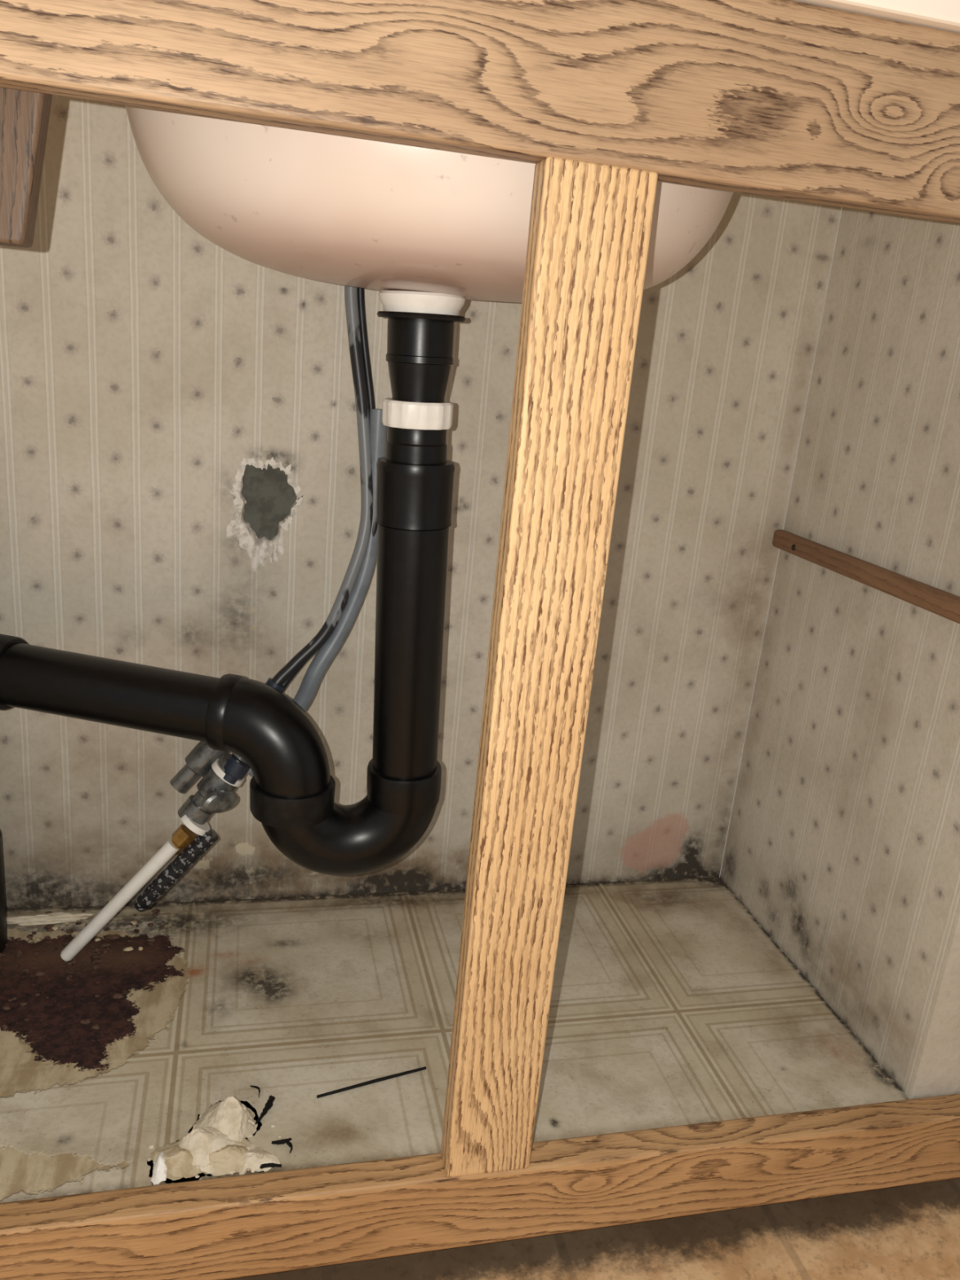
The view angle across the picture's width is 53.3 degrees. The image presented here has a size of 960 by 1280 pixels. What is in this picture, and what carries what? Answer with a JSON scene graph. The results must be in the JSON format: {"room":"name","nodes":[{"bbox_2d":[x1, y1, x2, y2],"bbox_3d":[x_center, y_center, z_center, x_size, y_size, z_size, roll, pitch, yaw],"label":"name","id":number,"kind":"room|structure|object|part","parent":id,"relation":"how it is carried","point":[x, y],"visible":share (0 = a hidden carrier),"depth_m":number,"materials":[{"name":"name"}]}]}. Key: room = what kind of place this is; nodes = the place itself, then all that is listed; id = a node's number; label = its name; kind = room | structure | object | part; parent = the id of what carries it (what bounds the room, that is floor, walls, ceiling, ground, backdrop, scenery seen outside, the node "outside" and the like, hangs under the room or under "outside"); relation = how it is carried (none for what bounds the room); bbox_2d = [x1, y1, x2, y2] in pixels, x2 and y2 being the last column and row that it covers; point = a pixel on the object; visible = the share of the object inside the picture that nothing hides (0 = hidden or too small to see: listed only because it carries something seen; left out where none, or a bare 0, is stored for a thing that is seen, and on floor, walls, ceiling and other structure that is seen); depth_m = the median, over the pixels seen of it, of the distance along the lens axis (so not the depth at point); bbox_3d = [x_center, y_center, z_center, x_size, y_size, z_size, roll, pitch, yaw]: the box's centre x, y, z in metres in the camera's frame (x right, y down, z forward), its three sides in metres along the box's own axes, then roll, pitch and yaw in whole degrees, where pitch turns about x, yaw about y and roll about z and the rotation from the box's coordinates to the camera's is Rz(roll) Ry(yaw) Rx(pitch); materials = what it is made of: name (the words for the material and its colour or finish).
{"room":"bathroom","nodes":[
{"label":"bathroom","id":0,"kind":"room"},
{"bbox_2d":[0,94,841,910],"bbox_3d":[-0.102,-0.043,0.731,0.719,0.654,0.018,1,17,-14],"label":"wall","id":1,"kind":"structure","parent":0,"point":[143,358],"depth_m":0.72,"materials":[{"name":"paper"}]},
{"bbox_2d":[0,876,909,1203],"bbox_3d":[-0.095,0.263,0.679,0.719,0.012,0.279,1,17,-14],"label":"floor","id":2,"kind":"structure","parent":0,"point":[672,1005],"depth_m":0.66,"materials":[{"name":"tile"}]},
{"bbox_2d":[0,906,164,1036],"bbox_3d":[-0.298,0.232,0.687,0.130,0.007,0.143,1,17,-14],"label":"rubble","id":3,"kind":"object","parent":2,"relation":"on","point":[50,917],"visible":0.92,"depth_m":0.72,"materials":[{"name":"paint"}]},
{"bbox_2d":[146,1096,281,1185],"bbox_3d":[-0.152,0.279,0.552,0.075,0.020,0.060,1,17,-14],"label":"debris","id":4,"kind":"object","parent":2,"relation":"on","point":[217,1144],"visible":1,"depth_m":0.54,"materials":[{"name":"paper"}]},
{"bbox_2d":[60,285,386,961],"bbox_3d":[-0.177,-0.012,0.666,0.223,0.502,0.057,-8,21,-36],"label":"water supply lines","id":5,"kind":"object","parent":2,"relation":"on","point":[222,772],"visible":0.73,"depth_m":0.69,"materials":[{"name":"metal"}]},
{"bbox_3d":[-0.191,0.108,0.687,0.011,0.012,0.021,-3,19,-25],"label":"valve stem","id":6,"kind":"part","parent":5,"relation":"part of","materials":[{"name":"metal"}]},
{"bbox_3d":[-0.185,0.113,0.677,0.025,0.015,0.011,-9,22,-39],"label":"valve handle","id":7,"kind":"part","parent":5,"relation":"part of","materials":[{"name":"metal"}]},
{"bbox_2d":[249,1084,292,1168],"bbox_3d":[-0.124,0.285,0.566,0.024,0.004,0.064,1,17,-14],"label":"scraps","id":8,"kind":"object","parent":2,"relation":"on","point":[268,1104],"visible":1,"depth_m":0.56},
{"bbox_2d":[316,1066,426,1097],"bbox_3d":[-0.068,0.280,0.607,0.073,0.002,0.002,-3,19,-26],"label":"stick","id":9,"kind":"object","parent":2,"relation":"on","point":[371,1082],"visible":1,"depth_m":0.60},
{"bbox_2d":[224,1177,959,1279],"bbox_3d":[0.100,0.582,0.037,1.800,0.020,1.250,1,17,-14],"label":"floor","id":10,"kind":"structure","parent":0,"point":[909,1232],"depth_m":0.62,"materials":[{"name":"beige carpet"}]},
{"bbox_2d":[720,207,959,1099],"bbox_3d":[0.316,0.007,0.695,0.078,0.654,0.278,1,17,-14],"label":"wall","id":11,"kind":"structure","parent":0,"point":[842,843],"depth_m":0.68,"materials":[{"name":"paper"}]},
{"bbox_2d":[772,529,959,623],"bbox_3d":[0.278,-0.044,0.669,0.011,0.015,0.274,1,17,-14],"label":"cleat","id":12,"kind":"object","parent":11,"relation":"attached to","point":[943,603],"visible":1,"depth_m":0.67,"materials":[{"name":"brown wood"}]},
{"bbox_3d":[-0.427,-0.006,0.511,0.016,0.654,0.277,1,17,-14],"label":"wall","id":13,"kind":"structure","parent":0,"visible":0},
{"bbox_2d":[0,0,959,1279],"bbox_3d":[-0.008,0.042,0.467,0.902,0.647,0.020,1,17,-14],"label":"frame","id":14,"kind":"object","parent":13,"relation":"attached to","point":[610,100],"visible":1,"depth_m":0.42,"materials":[{"name":"brown wood"}]},
{"bbox_3d":[0.018,-0.232,0.383,0.820,0.071,0.020,1,17,-14],"label":"rail","id":15,"kind":"part","parent":14,"relation":"part of","materials":[{"name":"brown wood"}]},
{"bbox_3d":[-0.033,0.325,0.553,0.820,0.053,0.020,1,17,-14],"label":"rail","id":16,"kind":"part","parent":14,"relation":"part of","materials":[{"name":"brown wood"}]},
{"bbox_2d":[792,0,959,33],"bbox_3d":[-0.010,-0.337,0.507,0.980,0.050,0.336,1,17,-14],"label":"countertop","id":17,"kind":"structure","parent":14,"relation":"on","point":[942,15],"depth_m":0.40,"materials":[{"name":"white laminate"}]},
{"bbox_2d":[0,87,52,248],"bbox_3d":[-0.203,-0.219,0.366,0.092,0.124,0.018,1,17,-14],"label":"brace","id":18,"kind":"object","parent":17,"relation":"attached to","point":[24,115],"visible":0.62,"depth_m":0.37,"materials":[{"name":"brown wood"}]},
{"bbox_2d":[124,104,733,302],"bbox_3d":[-0.019,-0.251,0.519,0.336,0.118,0.241,1,17,-14],"label":"sink bowl","id":19,"kind":"object","parent":17,"relation":"attached to","point":[346,211],"visible":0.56,"depth_m":0.44,"materials":[{"name":"ceramic"}]},
{"bbox_2d":[0,290,465,952],"bbox_3d":[-0.205,0.014,0.620,0.371,0.478,0.074,6,17,2],"label":"drain pipe","id":20,"kind":"object","parent":19,"relation":"attached to","point":[292,787],"visible":1,"depth_m":0.61,"materials":[{"name":"black plastic"}]},
{"bbox_3d":[-0.239,0.035,0.630,0.163,0.050,0.042,7,17,5],"label":"trap arm","id":21,"kind":"part","parent":20,"relation":"part of"},
{"bbox_2d":[377,311,465,322],"bbox_3d":[-0.034,-0.188,0.558,0.051,0.005,0.051,7,17,5],"label":"washer","id":22,"kind":"object","parent":20,"relation":"in","point":[393,316],"depth_m":0.54,"materials":[{"name":"black rubber"}]}
]}

